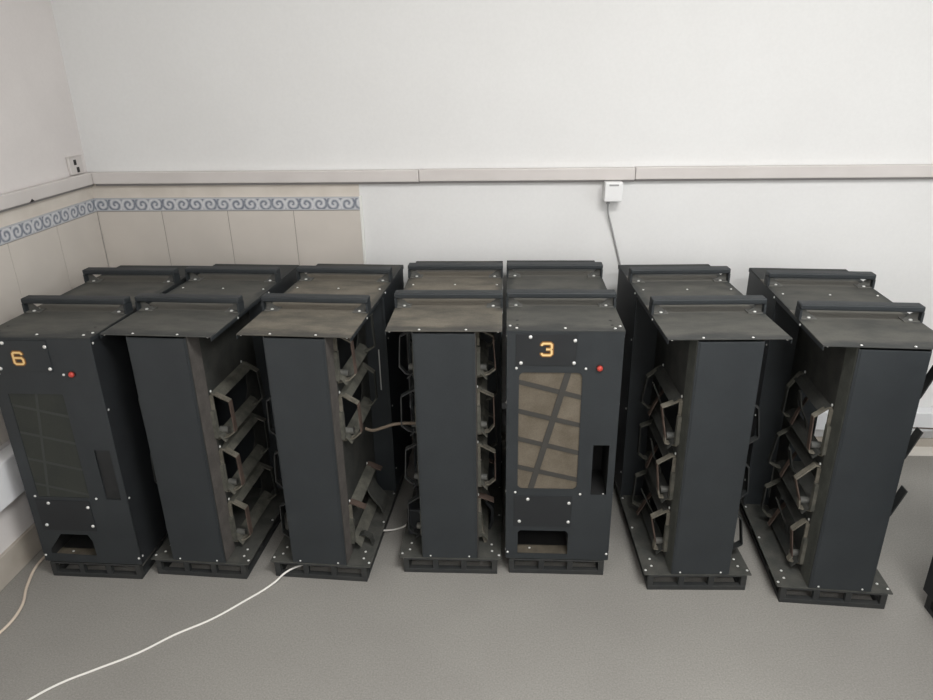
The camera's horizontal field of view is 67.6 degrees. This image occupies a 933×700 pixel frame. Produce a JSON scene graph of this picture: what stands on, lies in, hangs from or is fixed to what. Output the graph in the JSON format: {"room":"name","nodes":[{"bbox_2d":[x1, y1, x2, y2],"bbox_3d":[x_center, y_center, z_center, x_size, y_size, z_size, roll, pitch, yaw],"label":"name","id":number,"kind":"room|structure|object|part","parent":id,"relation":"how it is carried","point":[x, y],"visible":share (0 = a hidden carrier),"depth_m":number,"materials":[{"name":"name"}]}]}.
{"room":"server room","nodes":[
{"label":"server room","id":0,"kind":"room"},
{"bbox_2d":[0,0,86,554],"bbox_3d":[-1.720,0.040,0.435,0.100,2.850,4.985,0,22,3],"label":"wall","id":1,"kind":"structure","parent":0,"point":[39,128],"depth_m":2.47,"materials":[{"name":"paint"}]},
{"bbox_2d":[0,443,24,511],"bbox_3d":[-1.575,0.703,1.630,0.062,0.146,3.138,0,22,3],"label":"surface trunking","id":2,"kind":"object","parent":1,"relation":"attached to","point":[11,485],"visible":0.02,"depth_m":2.30,"materials":[{"name":"white plastic"}]},
{"bbox_2d":[0,523,41,591],"bbox_3d":[-1.644,1.323,0.922,0.014,0.105,4.925,0,22,3],"label":"baseboard","id":3,"kind":"structure","parent":1,"relation":"attached to","point":[25,547],"depth_m":2.41,"materials":[{"name":"beige tile"}]},
{"bbox_2d":[0,187,92,227],"bbox_3d":[-1.573,-0.336,2.070,0.004,0.061,1.664,0,22,3],"label":"trim","id":4,"kind":"structure","parent":1,"relation":"attached to","point":[12,216],"depth_m":2.54,"materials":[{"name":"paint"}]},
{"bbox_2d":[0,172,93,212],"bbox_3d":[-1.599,-0.090,1.341,0.028,0.055,3.200,0,22,3],"label":"surface trunking","id":5,"kind":"object","parent":1,"relation":"attached to","point":[33,194],"visible":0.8,"depth_m":2.50,"materials":[{"name":"plastic"}]},
{"bbox_2d":[0,198,96,244],"bbox_3d":[-1.568,-0.282,2.086,0.012,0.052,1.654,0,22,3],"label":"trim","id":6,"kind":"structure","parent":1,"relation":"attached to","point":[21,229],"depth_m":2.54,"materials":[{"name":"blue tile"}]},
{"bbox_2d":[0,211,96,444],"bbox_3d":[-1.565,0.030,2.213,0.008,0.622,1.654,0,22,3],"label":"trim","id":7,"kind":"structure","parent":1,"relation":"attached to","point":[96,211],"depth_m":2.50,"materials":[{"name":"beige tile"}]},
{"bbox_2d":[0,212,108,445],"bbox_3d":[-1.564,0.031,2.213,0.010,0.618,1.652,0,22,3],"label":"wall tiles","id":8,"kind":"structure","parent":1,"relation":"attached to","point":[38,259],"depth_m":2.55,"materials":[{"name":"beige tile"}]},
{"bbox_2d":[65,155,83,174],"bbox_3d":[-1.527,-0.723,2.721,0.014,0.068,0.091,0,22,3],"label":"socket","id":9,"kind":"object","parent":1,"relation":"attached to","point":[74,163],"visible":1,"depth_m":2.71,"materials":[{"name":"plastic"}]},
{"bbox_2d":[0,449,932,699],"bbox_3d":[0.695,1.421,0.856,4.892,0.100,5.185,0,22,3],"label":"floor","id":10,"kind":"structure","parent":0,"point":[396,634],"depth_m":2.12,"materials":[{"name":"grey concrete"}]},
{"bbox_2d":[0,556,44,633],"bbox_3d":[-1.467,0.787,2.357,0.088,0.009,0.802,0,22,1],"label":"cable","id":11,"kind":"object","parent":10,"relation":"on","point":[43,557],"visible":0.62,"depth_m":2.29,"materials":[{"name":"beige plastic"}]},
{"bbox_2d":[0,265,199,578],"bbox_3d":[-1.238,0.200,2.564,0.347,0.932,0.800,1,22,4],"label":"equipment cabinet","id":12,"kind":"object","parent":10,"relation":"on","point":[70,407],"visible":0.82,"depth_m":2.23,"materials":[{"name":"metal"}]},
{"bbox_3d":[-1.427,-0.142,2.264,0.007,0.031,0.040,1,22,4],"label":"leg","id":13,"kind":"part","parent":12,"relation":"part of","materials":[{"name":"black metal"}]},
{"bbox_3d":[-1.328,0.018,2.075,0.179,0.101,0.002,1,22,4],"label":"number plate","id":14,"kind":"part","parent":12,"relation":"part of","materials":[{"name":"black metal"}]},
{"bbox_3d":[-1.316,0.544,2.290,0.185,0.118,0.002,1,22,4],"label":"plate","id":15,"kind":"part","parent":12,"relation":"part of","materials":[{"name":"black metal"}]},
{"bbox_3d":[-1.268,0.344,2.207,0.342,0.810,0.003,1,22,4],"label":"panel","id":16,"kind":"part","parent":12,"relation":"part of","materials":[{"name":"grey metal"}]},
{"bbox_3d":[-1.258,-0.162,2.242,0.347,0.018,0.042,1,22,4],"label":"handle","id":17,"kind":"part","parent":12,"relation":"part of","materials":[{"name":"black metal"}]},
{"bbox_2d":[57,547,96,554],"bbox_3d":[-1.321,0.696,2.383,0.164,0.004,0.049,1,22,4],"label":"tray","id":18,"kind":"object","parent":12,"relation":"on","point":[60,550],"depth_m":2.39,"materials":[{"name":"brown metal"}]},
{"bbox_3d":[-1.401,-0.270,2.576,0.007,0.031,0.040,1,22,4],"label":"leg","id":19,"kind":"part","parent":12,"relation":"part of","materials":[{"name":"black metal"}]},
{"bbox_3d":[-1.244,-0.186,2.413,0.345,0.004,0.788,1,22,4],"label":"lid","id":20,"kind":"part","parent":12,"relation":"part of","materials":[{"name":"black metal"}]},
{"bbox_3d":[-1.232,0.605,2.729,0.318,0.058,0.776,1,22,4],"label":"frame","id":21,"kind":"part","parent":12,"relation":"part of","materials":[{"name":"metal"}]},
{"bbox_3d":[-1.231,0.572,2.724,0.337,0.004,0.784,1,22,4],"label":"plate","id":22,"kind":"part","parent":12,"relation":"part of","materials":[{"name":"black metal"}]},
{"bbox_3d":[-1.088,-0.137,2.238,0.007,0.031,0.040,1,22,4],"label":"leg","id":23,"kind":"part","parent":12,"relation":"part of","materials":[{"name":"black metal"}]},
{"bbox_3d":[-1.232,-0.289,2.554,0.347,0.018,0.042,1,22,4],"label":"handle","id":24,"kind":"part","parent":12,"relation":"part of","materials":[{"name":"black metal"}]},
{"bbox_3d":[-1.062,-0.265,2.550,0.007,0.031,0.040,1,22,4],"label":"leg","id":25,"kind":"part","parent":12,"relation":"part of","materials":[{"name":"black metal"}]},
{"bbox_2d":[100,264,298,578],"bbox_3d":[-0.868,0.195,2.563,0.350,0.932,0.792,1,22,6],"label":"rack","id":26,"kind":"object","parent":10,"relation":"on","point":[203,390],"visible":0.9,"depth_m":2.29,"materials":[{"name":"metal"}]},
{"bbox_3d":[-1.061,-0.148,2.264,0.007,0.031,0.040,1,22,6],"label":"leg","id":27,"kind":"part","parent":26,"relation":"part of","materials":[{"name":"black metal"}]},
{"bbox_3d":[-0.909,0.340,2.202,0.185,0.810,0.005,1,22,6],"label":"panel","id":28,"kind":"part","parent":26,"relation":"part of","materials":[{"name":"grey metal"}]},
{"bbox_3d":[-1.026,-0.275,2.575,0.007,0.031,0.040,1,22,6],"label":"leg","id":29,"kind":"part","parent":26,"relation":"part of","materials":[{"name":"black metal"}]},
{"bbox_3d":[-0.893,-0.166,2.238,0.347,0.018,0.042,1,22,6],"label":"handle","id":30,"kind":"part","parent":26,"relation":"part of","materials":[{"name":"black metal"}]},
{"bbox_3d":[-0.874,-0.190,2.408,0.345,0.004,0.788,1,22,6],"label":"lid","id":31,"kind":"part","parent":26,"relation":"part of","materials":[{"name":"grey metal"}]},
{"bbox_3d":[-0.862,0.569,2.718,0.345,0.004,0.788,1,22,6],"label":"plate","id":32,"kind":"part","parent":26,"relation":"part of","materials":[{"name":"black metal"}]},
{"bbox_3d":[-0.862,0.600,2.724,0.318,0.058,0.776,1,22,6],"label":"frame","id":33,"kind":"part","parent":26,"relation":"part of","materials":[{"name":"metal"}]},
{"bbox_3d":[-0.857,-0.293,2.549,0.347,0.018,0.042,1,22,6],"label":"handle","id":34,"kind":"part","parent":26,"relation":"part of","materials":[{"name":"black metal"}]},
{"bbox_3d":[-0.723,-0.139,2.229,0.007,0.031,0.040,1,22,6],"label":"leg","id":35,"kind":"part","parent":26,"relation":"part of","materials":[{"name":"black metal"}]},
{"bbox_3d":[-0.688,-0.267,2.540,0.007,0.031,0.040,1,22,6],"label":"leg","id":36,"kind":"part","parent":26,"relation":"part of","materials":[{"name":"black metal"}]},
{"bbox_2d":[27,523,406,699],"bbox_3d":[-0.776,0.828,2.203,1.536,0.031,0.093,-19,28,-37],"label":"cable","id":37,"kind":"object","parent":10,"relation":"on","point":[297,566],"visible":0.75,"depth_m":2.12,"materials":[{"name":"white plastic"}]},
{"bbox_2d":[236,264,411,581],"bbox_3d":[-0.456,0.196,2.542,0.350,0.932,0.792,2,22,6],"label":"rack","id":38,"kind":"object","parent":10,"relation":"on","point":[334,372],"visible":0.98,"depth_m":2.29,"materials":[{"name":"metal"}]},
{"bbox_3d":[-0.649,-0.147,2.244,0.007,0.031,0.040,2,22,6],"label":"leg","id":39,"kind":"part","parent":38,"relation":"part of","materials":[{"name":"black metal"}]},
{"bbox_3d":[-0.498,0.342,2.182,0.185,0.810,0.005,2,22,6],"label":"panel","id":40,"kind":"part","parent":38,"relation":"part of","materials":[{"name":"grey metal"}]},
{"bbox_3d":[-0.481,-0.164,2.217,0.347,0.018,0.042,2,22,6],"label":"handle","id":41,"kind":"part","parent":38,"relation":"part of","materials":[{"name":"black metal"}]},
{"bbox_3d":[-0.462,-0.189,2.387,0.345,0.004,0.788,2,22,6],"label":"lid","id":42,"kind":"part","parent":38,"relation":"part of","materials":[{"name":"black metal"}]},
{"bbox_3d":[-0.449,0.571,2.697,0.345,0.004,0.788,2,22,6],"label":"plate","id":43,"kind":"part","parent":38,"relation":"part of","materials":[{"name":"black metal"}]},
{"bbox_3d":[-0.449,0.602,2.703,0.318,0.058,0.776,2,22,6],"label":"frame","id":44,"kind":"part","parent":38,"relation":"part of","materials":[{"name":"metal"}]},
{"bbox_3d":[-0.444,-0.292,2.528,0.347,0.018,0.042,2,22,6],"label":"handle","id":45,"kind":"part","parent":38,"relation":"part of","materials":[{"name":"black metal"}]},
{"bbox_3d":[-0.311,-0.137,2.208,0.007,0.031,0.040,2,22,6],"label":"leg","id":46,"kind":"part","parent":38,"relation":"part of","materials":[{"name":"black metal"}]},
{"bbox_3d":[-0.275,-0.265,2.519,0.007,0.031,0.040,2,22,6],"label":"leg","id":47,"kind":"part","parent":38,"relation":"part of","materials":[{"name":"black metal"}]},
{"bbox_2d":[385,261,502,573],"bbox_3d":[-0.042,0.181,2.562,0.350,0.932,0.792,0,22,3],"label":"rack","id":48,"kind":"object","parent":10,"relation":"on","point":[450,313],"visible":1,"depth_m":2.25,"materials":[{"name":"metal"}]},
{"bbox_2d":[365,422,414,431],"bbox_3d":[-0.245,0.252,2.283,0.182,0.042,0.017,2,22,6],"label":"cable","id":49,"kind":"object","parent":48,"relation":"attached to","point":[395,423],"visible":0.96,"depth_m":2.28,"materials":[{"name":"brown plastic"}]},
{"bbox_3d":[-0.048,-0.204,2.407,0.345,0.004,0.788,0,22,3],"label":"lid","id":50,"kind":"part","parent":48,"relation":"part of","materials":[{"name":"grey metal"}]},
{"bbox_3d":[-0.062,0.327,2.199,0.185,0.810,0.005,0,22,3],"label":"panel","id":51,"kind":"part","parent":48,"relation":"part of","materials":[{"name":"grey metal"}]},
{"bbox_3d":[-0.057,-0.179,2.236,0.347,0.018,0.042,0,22,3],"label":"handle","id":52,"kind":"part","parent":48,"relation":"part of","materials":[{"name":"black metal"}]},
{"bbox_3d":[-0.035,0.587,2.723,0.318,0.058,0.776,0,22,3],"label":"frame","id":53,"kind":"part","parent":48,"relation":"part of","materials":[{"name":"metal"}]},
{"bbox_3d":[-0.035,0.556,2.716,0.345,0.004,0.788,0,22,3],"label":"plate","id":54,"kind":"part","parent":48,"relation":"part of","materials":[{"name":"black metal"}]},
{"bbox_3d":[-0.040,-0.307,2.548,0.347,0.018,0.042,0,22,3],"label":"handle","id":55,"kind":"part","parent":48,"relation":"part of","materials":[{"name":"black metal"}]},
{"bbox_2d":[505,260,625,574],"bbox_3d":[0.317,0.182,2.546,0.347,0.932,0.800,0,22,3],"label":"equipment cabinet","id":56,"kind":"object","parent":10,"relation":"on","point":[565,332],"visible":1,"depth_m":2.20,"materials":[{"name":"metal"}]},
{"bbox_2d":[517,544,566,553],"bbox_3d":[0.255,0.679,2.362,0.172,0.004,0.049,0,22,3],"label":"tray","id":57,"kind":"object","parent":56,"relation":"on","point":[521,548],"depth_m":2.36,"materials":[{"name":"brown metal"}]},
{"bbox_3d":[0.247,0.527,2.269,0.186,0.118,0.002,0,22,3],"label":"plate","id":58,"kind":"part","parent":56,"relation":"part of","materials":[{"name":"black metal"}]},
{"bbox_3d":[0.235,0.001,2.055,0.179,0.100,0.002,0,22,3],"label":"number plate","id":59,"kind":"part","parent":56,"relation":"part of","materials":[{"name":"black metal"}]},
{"bbox_3d":[0.320,-0.308,2.536,0.347,0.018,0.042,0,22,3],"label":"handle","id":60,"kind":"part","parent":56,"relation":"part of","materials":[{"name":"black metal"}]},
{"bbox_3d":[0.324,0.586,2.710,0.318,0.058,0.776,0,22,3],"label":"frame","id":61,"kind":"part","parent":56,"relation":"part of","materials":[{"name":"metal"}]},
{"bbox_3d":[0.301,-0.180,2.223,0.347,0.018,0.042,0,22,3],"label":"handle","id":62,"kind":"part","parent":56,"relation":"part of","materials":[{"name":"black metal"}]},
{"bbox_3d":[0.311,-0.204,2.394,0.345,0.004,0.788,0,22,3],"label":"lid","id":63,"kind":"part","parent":56,"relation":"part of","materials":[{"name":"grey metal"}]},
{"bbox_2d":[614,264,792,589],"bbox_3d":[0.753,0.206,2.468,0.350,0.932,0.792,0,22,2],"label":"rack","id":64,"kind":"object","parent":10,"relation":"on","point":[694,344],"visible":0.96,"depth_m":2.21,"materials":[{"name":"metal"}]},
{"bbox_3d":[0.581,-0.258,2.468,0.007,0.031,0.040,0,22,2],"label":"leg","id":65,"kind":"part","parent":64,"relation":"part of","materials":[{"name":"black metal"}]},
{"bbox_3d":[0.573,-0.131,2.155,0.007,0.031,0.040,0,22,2],"label":"leg","id":66,"kind":"part","parent":64,"relation":"part of","materials":[{"name":"black metal"}]},
{"bbox_3d":[0.750,-0.282,2.454,0.347,0.018,0.042,0,22,2],"label":"handle","id":67,"kind":"part","parent":64,"relation":"part of","materials":[{"name":"black metal"}]},
{"bbox_3d":[0.760,0.612,2.629,0.318,0.058,0.776,0,22,2],"label":"frame","id":68,"kind":"part","parent":64,"relation":"part of","materials":[{"name":"metal"}]},
{"bbox_3d":[0.760,0.581,2.623,0.345,0.004,0.788,0,22,2],"label":"plate","id":69,"kind":"part","parent":64,"relation":"part of","materials":[{"name":"black metal"}]},
{"bbox_3d":[0.747,-0.178,2.313,0.345,0.004,0.788,0,22,2],"label":"lid","id":70,"kind":"part","parent":64,"relation":"part of","materials":[{"name":"black metal"}]},
{"bbox_3d":[0.742,-0.154,2.142,0.347,0.018,0.042,0,22,2],"label":"handle","id":71,"kind":"part","parent":64,"relation":"part of","materials":[{"name":"black metal"}]},
{"bbox_3d":[0.750,0.352,2.105,0.185,0.810,0.005,0,22,2],"label":"panel","id":72,"kind":"part","parent":64,"relation":"part of","materials":[{"name":"grey metal"}]},
{"bbox_3d":[0.912,-0.133,2.146,0.007,0.031,0.040,0,22,2],"label":"leg","id":73,"kind":"part","parent":64,"relation":"part of","materials":[{"name":"black metal"}]},
{"bbox_2d":[739,268,932,608],"bbox_3d":[1.197,0.231,2.390,0.357,0.932,0.792,2,22,7],"label":"rack","id":74,"kind":"object","parent":10,"relation":"on","point":[816,514],"visible":0.91,"depth_m":2.13,"materials":[{"name":"metal"}]},
{"bbox_3d":[1.038,-0.240,2.404,0.007,0.031,0.040,2,22,7],"label":"leg","id":75,"kind":"part","parent":74,"relation":"part of","materials":[{"name":"black metal"}]},
{"bbox_3d":[0.999,-0.113,2.094,0.007,0.031,0.040,2,22,7],"label":"leg","id":76,"kind":"part","parent":74,"relation":"part of","materials":[{"name":"grey metal"}]},
{"bbox_3d":[1.200,0.637,2.551,0.318,0.058,0.776,2,22,7],"label":"frame","id":77,"kind":"part","parent":74,"relation":"part of","materials":[{"name":"metal"}]},
{"bbox_3d":[1.110,0.358,2.260,0.052,0.108,0.230,2,22,7],"label":"plate","id":78,"kind":"part","parent":74,"relation":"part of","materials":[{"name":"metal"}]},
{"bbox_3d":[1.200,0.605,2.545,0.345,0.004,0.788,2,22,7],"label":"plate","id":79,"kind":"part","parent":74,"relation":"part of","materials":[{"name":"black metal"}]},
{"bbox_3d":[1.206,-0.257,2.376,0.347,0.018,0.042,2,22,7],"label":"handle","id":80,"kind":"part","parent":74,"relation":"part of","materials":[{"name":"black metal"}]},
{"bbox_3d":[1.187,-0.154,2.236,0.345,0.004,0.788,2,22,7],"label":"lid","id":81,"kind":"part","parent":74,"relation":"part of","materials":[{"name":"grey metal"}]},
{"bbox_3d":[1.167,-0.130,2.065,0.347,0.018,0.042,2,22,7],"label":"handle","id":82,"kind":"part","parent":74,"relation":"part of","materials":[{"name":"black metal"}]},
{"bbox_3d":[1.162,0.377,2.029,0.185,0.810,0.005,2,22,6],"label":"panel","id":83,"kind":"part","parent":74,"relation":"part of","materials":[{"name":"grey metal"}]},
{"bbox_3d":[1.375,-0.230,2.366,0.007,0.031,0.040,2,22,7],"label":"leg","id":84,"kind":"part","parent":74,"relation":"part of","materials":[{"name":"black metal"}]},
{"bbox_3d":[1.336,-0.102,2.055,0.007,0.031,0.040,2,22,7],"label":"leg","id":85,"kind":"part","parent":74,"relation":"part of","materials":[{"name":"grey metal"}]},
{"bbox_2d":[923,557,932,617],"bbox_3d":[1.571,0.525,1.652,0.347,0.932,0.800,0,22,3],"label":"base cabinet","id":86,"kind":"object","parent":10,"relation":"on","point":[928,586],"visible":1,"depth_m":2.15,"materials":[{"name":"metal"}]},
{"bbox_3d":[1.578,0.930,1.817,0.318,0.058,0.776,0,22,3],"label":"frame","id":87,"kind":"part","parent":86,"relation":"part of","materials":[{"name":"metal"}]},
{"bbox_2d":[50,0,932,437],"bbox_3d":[0.812,-0.904,2.650,4.892,2.850,0.100,0,22,3],"label":"wall","id":88,"kind":"structure","parent":0,"point":[155,85],"depth_m":2.64,"materials":[{"name":"paint"}]},
{"bbox_2d":[91,184,358,197],"bbox_3d":[-0.977,-0.646,2.805,1.098,0.061,0.004,0,22,3],"label":"trim","id":89,"kind":"structure","parent":88,"relation":"attached to","point":[326,190],"depth_m":2.81,"materials":[{"name":"paint"}]},
{"bbox_2d":[94,197,359,210],"bbox_3d":[-0.973,-0.592,2.823,1.092,0.052,0.012,0,22,3],"label":"trim","id":90,"kind":"structure","parent":88,"relation":"attached to","point":[198,203],"depth_m":2.82,"materials":[{"name":"blue tile"}]},
{"bbox_2d":[97,210,362,265],"bbox_3d":[-0.965,-0.072,3.037,1.091,1.072,0.008,0,22,3],"label":"grout","id":91,"kind":"structure","parent":88,"relation":"attached to","point":[255,210],"depth_m":2.85,"materials":[{"name":"beige tile"}]},
{"bbox_2d":[98,210,363,273],"bbox_3d":[-0.965,-0.072,3.036,1.089,1.068,0.010,0,22,3],"label":"wall tiles","id":92,"kind":"structure","parent":88,"relation":"attached to","point":[194,238],"depth_m":2.87,"materials":[{"name":"beige tile"}]},
{"bbox_2d":[359,196,366,263],"bbox_3d":[-0.415,-0.094,2.994,0.011,1.127,0.011,0,22,3],"label":"trim","id":93,"kind":"structure","parent":88,"relation":"attached to","point":[360,197],"depth_m":2.83,"materials":[{"name":"white tile"}]},
{"bbox_2d":[91,164,932,185],"bbox_3d":[0.828,-0.674,2.671,4.658,0.058,0.032,0,22,3],"label":"surface trunking","id":94,"kind":"object","parent":88,"relation":"attached to","point":[864,171],"visible":1,"depth_m":2.69,"materials":[{"name":"plastic"}]},
{"bbox_2d":[603,180,622,203],"bbox_3d":[0.566,-0.609,2.696,0.068,0.088,0.063,0,22,3],"label":"junction box","id":95,"kind":"object","parent":88,"relation":"attached to","point":[612,190],"visible":1,"depth_m":2.67,"materials":[{"name":"white plastic"}]},
{"bbox_2d":[607,204,620,264],"bbox_3d":[0.614,-0.090,2.880,0.120,1.016,0.106,0,22,3],"label":"cable","id":96,"kind":"object","parent":95,"relation":"hanging from","point":[607,204],"visible":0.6,"depth_m":2.78,"materials":[{"name":"grey plastic"}]},
{"bbox_2d":[410,402,932,430],"bbox_3d":[1.383,0.292,3.018,3.578,0.088,0.060,0,22,3],"label":"surface trunking","id":97,"kind":"object","parent":88,"relation":"attached to","point":[924,415],"visible":0.02,"depth_m":2.97,"materials":[{"name":"white plastic"}]},
{"bbox_2d":[412,440,932,455],"bbox_3d":[1.385,0.438,3.076,3.578,0.024,0.038,0,22,3],"label":"trim","id":98,"kind":"structure","parent":88,"relation":"attached to","point":[916,451],"depth_m":3.04,"materials":[{"name":"grey"}]},
{"bbox_2d":[412,432,932,446],"bbox_3d":[1.386,0.411,3.092,3.578,0.062,0.012,0,22,3],"label":"baseboard","id":99,"kind":"structure","parent":88,"relation":"attached to","point":[922,442],"depth_m":3.05,"materials":[{"name":"white"}]}
]}

